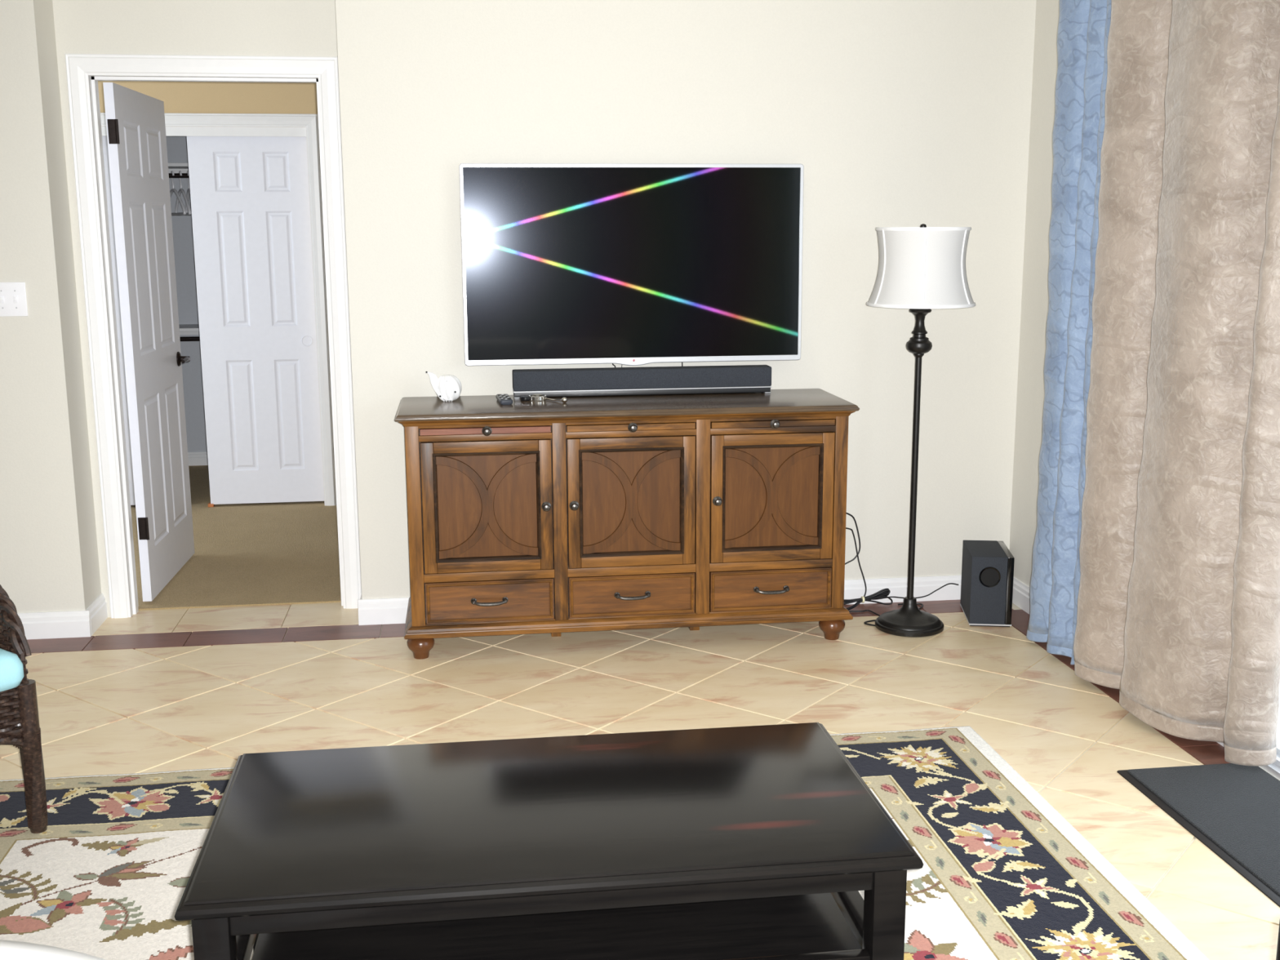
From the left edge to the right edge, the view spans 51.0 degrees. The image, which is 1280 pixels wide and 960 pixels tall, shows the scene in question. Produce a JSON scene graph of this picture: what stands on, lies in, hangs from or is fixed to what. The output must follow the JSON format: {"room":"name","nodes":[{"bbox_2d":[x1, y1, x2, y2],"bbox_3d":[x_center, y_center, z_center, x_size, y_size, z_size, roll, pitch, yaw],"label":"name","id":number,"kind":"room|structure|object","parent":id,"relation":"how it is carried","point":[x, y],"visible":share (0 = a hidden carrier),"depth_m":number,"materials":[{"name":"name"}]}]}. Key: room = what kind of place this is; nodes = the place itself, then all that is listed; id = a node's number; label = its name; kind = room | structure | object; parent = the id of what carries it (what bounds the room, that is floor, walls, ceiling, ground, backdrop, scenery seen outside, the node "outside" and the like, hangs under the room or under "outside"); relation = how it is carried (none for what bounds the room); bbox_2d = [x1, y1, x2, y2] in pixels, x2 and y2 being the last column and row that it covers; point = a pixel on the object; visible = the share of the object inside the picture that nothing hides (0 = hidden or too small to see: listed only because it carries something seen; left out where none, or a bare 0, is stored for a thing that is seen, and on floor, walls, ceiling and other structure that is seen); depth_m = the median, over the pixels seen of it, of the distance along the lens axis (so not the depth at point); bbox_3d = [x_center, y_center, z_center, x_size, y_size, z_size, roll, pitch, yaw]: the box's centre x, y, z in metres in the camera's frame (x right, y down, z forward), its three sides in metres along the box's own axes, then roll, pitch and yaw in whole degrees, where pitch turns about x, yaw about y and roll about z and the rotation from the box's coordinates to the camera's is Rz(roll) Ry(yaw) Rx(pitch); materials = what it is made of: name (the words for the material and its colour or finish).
{"room":"living room","nodes":[
{"label":"living room","id":0,"kind":"room"},
{"bbox_2d":[165,136,207,452],"bbox_3d":[-2.623,-1.180,7.701,3.000,2.440,1.370,-2,11,-8],"label":"wall","id":1,"kind":"structure","parent":0,"point":[176,146],"depth_m":8.29,"materials":[{"name":"white paint"}]},
{"bbox_2d":[168,163,189,177],"bbox_3d":[-2.690,-1.839,7.986,2.780,0.084,0.349,-2,11,-8],"label":"closet shelf","id":2,"kind":"object","parent":1,"relation":"attached to","point":[175,167],"visible":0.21,"depth_m":7.89,"materials":[{"name":"white paint"}]},
{"bbox_2d":[169,170,186,215],"bbox_3d":[-2.751,-1.691,7.908,0.018,0.260,0.420,-8,13,-33],"label":"hanger","id":3,"kind":"object","parent":2,"relation":"hanging from","point":[173,189],"visible":0.82,"depth_m":7.85,"materials":[{"name":"white plastic"}]},
{"bbox_2d":[174,170,191,215],"bbox_3d":[-2.706,-1.693,7.914,0.018,0.260,0.420,-6,12,-29],"label":"hanger","id":4,"kind":"object","parent":2,"relation":"hanging from","point":[181,190],"visible":0.84,"depth_m":7.87,"materials":[{"name":"white plastic"}]},
{"bbox_2d":[185,170,191,215],"bbox_3d":[-2.662,-1.694,7.920,0.018,0.260,0.420,-5,12,-24],"label":"hanger","id":5,"kind":"object","parent":2,"relation":"hanging from","point":[188,194],"visible":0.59,"depth_m":7.92,"materials":[{"name":"white plastic"}]},
{"bbox_2d":[178,324,199,341],"bbox_3d":[-2.686,-0.896,8.167,2.780,0.084,0.349,-2,11,-8],"label":"closet shelf","id":6,"kind":"object","parent":1,"relation":"attached to","point":[184,329],"visible":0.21,"depth_m":8.07,"materials":[{"name":"white paint"}]},
{"bbox_2d":[187,451,208,466],"bbox_3d":[-2.745,-0.133,8.478,2.900,0.090,0.016,-2,11,-8],"label":"baseboard","id":7,"kind":"structure","parent":1,"relation":"attached to","point":[194,458],"depth_m":8.46,"materials":[{"name":"white paint"}]},
{"bbox_2d":[52,0,337,617],"bbox_3d":[-1.605,-0.776,5.104,1.010,2.620,0.120,-2,11,-8],"label":"wall","id":8,"kind":"structure","parent":0,"point":[273,28],"depth_m":4.89,"materials":[{"name":"paint"}]},
{"bbox_2d":[85,593,107,635],"bbox_3d":[-2.068,0.510,5.104,0.016,0.098,0.235,-2,11,-8],"label":"baseboard","id":9,"kind":"structure","parent":8,"relation":"attached to","point":[98,608],"depth_m":5.10,"materials":[{"name":"white paint"}]},
{"bbox_2d":[102,82,195,601],"bbox_3d":[-2.026,-0.573,5.582,0.143,2.008,0.814,-1,11,-6],"label":"door","id":10,"kind":"structure","parent":8,"relation":"in","point":[135,126],"depth_m":5.47,"materials":[{"name":"white paint"}]},
{"bbox_2d":[64,53,361,617],"bbox_3d":[-1.596,-0.524,5.145,0.963,2.110,0.140,-2,11,-8],"label":"door frame","id":11,"kind":"structure","parent":8,"relation":"attached to","point":[79,67],"depth_m":5.03,"materials":[{"name":"white paint"}]},
{"bbox_2d":[97,80,317,127],"bbox_3d":[-1.532,-1.071,7.112,5.000,2.440,0.110,-2,11,-8],"label":"wall","id":12,"kind":"structure","parent":0,"point":[183,97],"depth_m":6.81,"materials":[{"name":"beige paint"}]},
{"bbox_2d":[102,135,135,505],"bbox_3d":[-2.708,-0.818,7.053,0.420,1.935,0.028,-2,11,-8],"label":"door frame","id":13,"kind":"structure","parent":12,"relation":"in","point":[104,140],"depth_m":7.03,"materials":[{"name":"white paint"}]},
{"bbox_2d":[101,125,306,137],"bbox_3d":[-2.317,-1.775,6.824,1.210,0.047,0.016,-2,11,-8],"label":"trim","id":14,"kind":"structure","parent":12,"relation":"attached to","point":[170,131],"depth_m":6.85,"materials":[{"name":"white paint"}]},
{"bbox_2d":[100,112,336,506],"bbox_3d":[-2.310,-0.848,6.981,1.340,2.057,0.018,-2,11,-8],"label":"door frame","id":15,"kind":"structure","parent":12,"relation":"attached to","point":[310,122],"depth_m":6.97,"materials":[{"name":"white paint"}]},
{"bbox_2d":[186,136,324,504],"bbox_3d":[-2.017,-0.829,7.097,0.610,1.935,0.031,-2,11,-8],"label":"door","id":16,"kind":"structure","parent":12,"relation":"in","point":[250,195],"depth_m":7.08,"materials":[{"name":"white paint"}]},
{"bbox_2d":[0,0,1036,613],"bbox_3d":[-1.128,-0.767,5.050,5.240,2.620,0.355,-2,11,-8],"label":"wall","id":17,"kind":"structure","parent":0,"point":[894,113],"depth_m":4.96,"materials":[{"name":"paint"}]},
{"bbox_2d":[0,281,27,316],"bbox_3d":[-2.251,-0.637,4.729,0.164,0.120,0.016,-2,11,-8],"label":"light switch","id":18,"kind":"object","parent":17,"relation":"attached to","point":[13,300],"visible":1,"depth_m":4.74,"materials":[{"name":"white plastic"}]},
{"bbox_2d":[17,610,91,639],"bbox_3d":[-2.869,0.558,4.873,1.666,0.098,0.016,-2,11,-8],"label":"baseboard","id":19,"kind":"structure","parent":17,"relation":"attached to","point":[72,624],"depth_m":4.96,"materials":[{"name":"white paint"}]},
{"bbox_2d":[458,163,804,365],"bbox_3d":[-0.022,-0.795,4.976,1.266,0.738,0.067,-2,10,-7],"label":"television","id":20,"kind":"object","parent":17,"relation":"attached to","point":[624,264],"visible":1,"depth_m":4.94,"materials":[{"name":"black glass"}]},
{"bbox_2d":[357,574,961,625],"bbox_3d":[0.212,0.467,5.282,2.596,0.098,0.016,-2,11,-8],"label":"baseboard","id":21,"kind":"structure","parent":17,"relation":"attached to","point":[375,611],"depth_m":5.37,"materials":[{"name":"white paint"}]},
{"bbox_2d":[0,465,1279,959],"bbox_3d":[-0.866,0.912,3.449,5.240,0.086,10.900,-2,11,-8],"label":"floor","id":22,"kind":"structure","parent":0,"point":[164,690],"depth_m":4.40,"materials":[{"name":"tile"}]},
{"bbox_2d":[208,502,214,506],"bbox_3d":[-2.316,0.134,7.245,0.030,0.018,0.046,-2,11,-8],"label":"floor guide","id":23,"kind":"object","parent":22,"relation":"on","point":[210,504],"visible":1,"depth_m":7.22,"materials":[{"name":"orange plastic"}]},
{"bbox_2d":[0,725,1208,959],"bbox_3d":[-0.348,1.019,2.650,3.050,0.011,2.458,-2,11,-8],"label":"area rug","id":24,"kind":"object","parent":22,"relation":"on","point":[1003,875],"visible":0.29,"depth_m":3.18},
{"bbox_2d":[0,584,48,833],"bbox_3d":[-1.924,0.491,3.230,0.670,0.818,0.654,8,14,37],"label":"wicker armchair","id":25,"kind":"object","parent":24,"relation":"on","point":[20,726],"visible":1,"depth_m":3.29,"materials":[{"name":"brown wicker"}]},
{"bbox_2d":[0,648,23,691],"bbox_3d":[-1.877,0.468,3.189,0.550,0.097,0.580,8,14,37],"label":"seat cushion","id":26,"kind":"object","parent":25,"relation":"on","point":[11,660],"depth_m":3.23,"materials":[{"name":"teal fabric"}]},
{"bbox_2d":[0,939,105,959],"bbox_3d":[-1.012,0.995,1.374,1.278,0.522,1.278,-2,11,-8],"label":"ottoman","id":27,"kind":"object","parent":24,"relation":"on","point":[9,949],"visible":1,"depth_m":1.87,"materials":[{"name":"white fabric"}]},
{"bbox_2d":[174,722,923,959],"bbox_3d":[-0.169,0.809,2.548,1.229,0.438,0.641,-2,11,-8],"label":"coffee table","id":28,"kind":"object","parent":24,"relation":"on","point":[750,842],"visible":1,"depth_m":2.39,"materials":[{"name":"black paint"}]},
{"bbox_2d":[251,893,862,959],"bbox_3d":[-0.169,0.807,2.548,1.066,0.022,0.522,-2,11,-8],"label":"shelf","id":29,"kind":"object","parent":28,"relation":"attached to","point":[821,924],"depth_m":2.41,"materials":[{"name":"black paint"}]},
{"bbox_2d":[395,388,859,659],"bbox_3d":[-0.057,0.141,4.932,1.612,0.872,0.507,-2,11,-8],"label":"media cabinet","id":30,"kind":"object","parent":22,"relation":"on","point":[581,513],"visible":1,"depth_m":4.71,"materials":[{"name":"brown wood"}]},
{"bbox_2d":[425,371,462,401],"bbox_3d":[-0.701,-0.340,4.846,0.093,0.111,0.116,8,14,36],"label":"figurine","id":31,"kind":"object","parent":30,"relation":"on","point":[448,388],"visible":1,"depth_m":4.82,"materials":[{"name":"white ceramic"}]},
{"bbox_2d":[419,425,551,435],"bbox_3d":[-0.529,-0.169,4.591,0.444,0.034,0.083,-2,11,-8],"label":"tray","id":32,"kind":"object","parent":30,"relation":"on","point":[424,430],"depth_m":4.58,"materials":[{"name":"brown wood"}]},
{"bbox_2d":[496,394,512,404],"bbox_3d":[-0.488,-0.291,4.822,0.046,0.021,0.170,-2,11,-11],"label":"remote control","id":33,"kind":"object","parent":30,"relation":"on","point":[504,399],"visible":1,"depth_m":4.75,"materials":[{"name":"grey plastic"}]},
{"bbox_2d":[520,394,567,403],"bbox_3d":[-0.337,-0.297,4.850,0.191,0.022,0.079,4,12,23],"label":"bracelet","id":34,"kind":"object","parent":30,"relation":"on","point":[534,397],"visible":1,"depth_m":4.85,"materials":[{"name":"metal"}]},
{"bbox_2d":[566,422,695,432],"bbox_3d":[-0.031,-0.184,4.658,0.448,0.034,0.083,-2,11,-8],"label":"tray","id":35,"kind":"object","parent":30,"relation":"on","point":[571,427],"depth_m":4.65,"materials":[{"name":"brown wood"}]},
{"bbox_2d":[511,364,771,398],"bbox_3d":[0.011,-0.368,5.004,0.967,0.100,0.083,-2,11,-8],"label":"soundbar","id":36,"kind":"object","parent":30,"relation":"on","point":[562,382],"visible":1,"depth_m":4.97,"materials":[{"name":"plastic"}]},
{"bbox_2d":[710,418,835,428],"bbox_3d":[0.469,-0.199,4.724,0.443,0.034,0.083,-2,11,-8],"label":"tray","id":37,"kind":"object","parent":30,"relation":"on","point":[714,423],"depth_m":4.71,"materials":[{"name":"brown wood"}]},
{"bbox_2d":[844,512,860,564],"bbox_3d":[0.780,0.250,5.245,0.173,0.258,0.006,-2,11,-8],"label":"power cable","id":38,"kind":"object","parent":30,"relation":"attached to","point":[855,557],"visible":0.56,"depth_m":5.25,"materials":[{"name":"black rubber"}]},
{"bbox_2d":[845,527,866,596],"bbox_3d":[0.794,0.324,5.251,0.199,0.301,0.006,-2,11,-8],"label":"power cable","id":39,"kind":"object","parent":30,"relation":"attached to","point":[851,530],"visible":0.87,"depth_m":5.26,"materials":[{"name":"black rubber"}]},
{"bbox_2d":[848,609,879,616],"bbox_3d":[0.901,0.522,5.218,0.237,0.007,0.084,7,13,32],"label":"lamp cord","id":40,"kind":"object","parent":22,"relation":"on","point":[864,610],"visible":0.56,"depth_m":5.25,"materials":[{"name":"black plastic"}]},
{"bbox_2d":[844,588,893,610],"bbox_3d":[0.869,0.472,5.276,0.264,0.078,0.042,-2,11,-11],"label":"cable bundle","id":41,"kind":"object","parent":22,"relation":"on","point":[884,593],"visible":0.89,"depth_m":5.28,"materials":[{"name":"black rubber"}]},
{"bbox_2d":[872,582,958,599],"bbox_3d":[1.074,0.444,5.323,0.396,0.059,0.005,-2,11,-8],"label":"wire","id":42,"kind":"object","parent":41,"relation":"attached to","point":[948,583],"visible":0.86,"depth_m":5.33,"materials":[{"name":"black rubber"}]},
{"bbox_2d":[863,619,875,626],"bbox_3d":[0.888,0.546,5.094,0.070,0.007,0.091,-2,11,-8],"label":"lamp cord","id":43,"kind":"object","parent":22,"relation":"on","point":[865,622],"visible":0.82,"depth_m":5.10,"materials":[{"name":"black plastic"}]},
{"bbox_2d":[897,603,923,609],"bbox_3d":[1.088,0.513,5.265,0.100,0.008,0.200,-2,11,-8],"label":"lamp cord","id":44,"kind":"object","parent":22,"relation":"on","point":[899,603],"visible":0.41,"depth_m":5.35,"materials":[{"name":"brown plastic"}]},
{"bbox_2d":[866,223,975,637],"bbox_3d":[1.012,-0.178,4.916,0.386,1.496,0.386,-1,11,-5],"label":"floor lamp","id":45,"kind":"object","parent":22,"relation":"on","point":[922,268],"visible":1,"depth_m":4.70,"materials":[{"name":"brown metal"}]},
{"bbox_2d":[960,540,1014,626],"bbox_3d":[1.335,0.397,5.162,0.157,0.272,0.276,1,11,6],"label":"subwoofer","id":46,"kind":"object","parent":22,"relation":"on","point":[988,566],"visible":1,"depth_m":5.04,"materials":[{"name":"plastic"}]},
{"bbox_2d":[1116,763,1279,906],"bbox_3d":[1.591,0.890,3.285,0.408,0.010,0.968,-2,11,-8],"label":"door mat","id":47,"kind":"object","parent":22,"relation":"on","point":[1233,810],"visible":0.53,"depth_m":3.47,"materials":[{"name":"black rubber"}]},
{"bbox_2d":[1275,920,1279,959],"bbox_3d":[0.353,0.839,1.394,1.380,0.835,0.920,-2,11,-8],"label":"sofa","id":48,"kind":"object","parent":22,"relation":"on","point":[1277,957],"visible":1,"depth_m":1.90,"materials":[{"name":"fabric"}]},
{"bbox_2d":[1008,0,1279,746],"bbox_3d":[2.020,-0.176,1.913,0.140,2.620,7.540,-2,11,-8],"label":"wall","id":49,"kind":"structure","parent":0,"point":[1035,295],"depth_m":5.12,"materials":[{"name":"paint"}]},
{"bbox_2d":[1012,577,1224,746],"bbox_3d":[1.603,0.586,4.632,0.016,0.098,1.700,-2,11,-8],"label":"baseboard","id":50,"kind":"structure","parent":49,"relation":"attached to","point":[1020,597],"depth_m":5.29,"materials":[{"name":"white paint"}]},
{"bbox_2d":[1073,0,1279,765],"bbox_3d":[1.577,-0.463,3.869,0.183,2.414,0.877,-2,11,-11],"label":"curtain","id":51,"kind":"object","parent":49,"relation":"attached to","point":[1179,597],"visible":1,"depth_m":3.80,"materials":[{"name":"beige fabric"}]},
{"bbox_2d":[1258,746,1279,780],"bbox_3d":[1.959,1.005,2.640,0.120,0.035,2.430,-2,11,-8],"label":"door track","id":52,"kind":"object","parent":49,"relation":"attached to","point":[1273,769],"visible":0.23,"depth_m":3.73,"materials":[{"name":"silver metal"}]},
{"bbox_3d":[1.593,-1.682,3.728,0.139,0.034,1.750,-2,11,-8],"label":"curtain rod","id":53,"kind":"object","parent":49,"relation":"attached to","visible":0},
{"bbox_2d":[1026,0,1111,664],"bbox_3d":[1.455,-0.583,4.501,0.099,2.416,0.417,-2,11,-8],"label":"curtain","id":54,"kind":"object","parent":53,"relation":"hanging from","point":[1084,25],"visible":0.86,"depth_m":4.50,"materials":[{"name":"blue fabric"}]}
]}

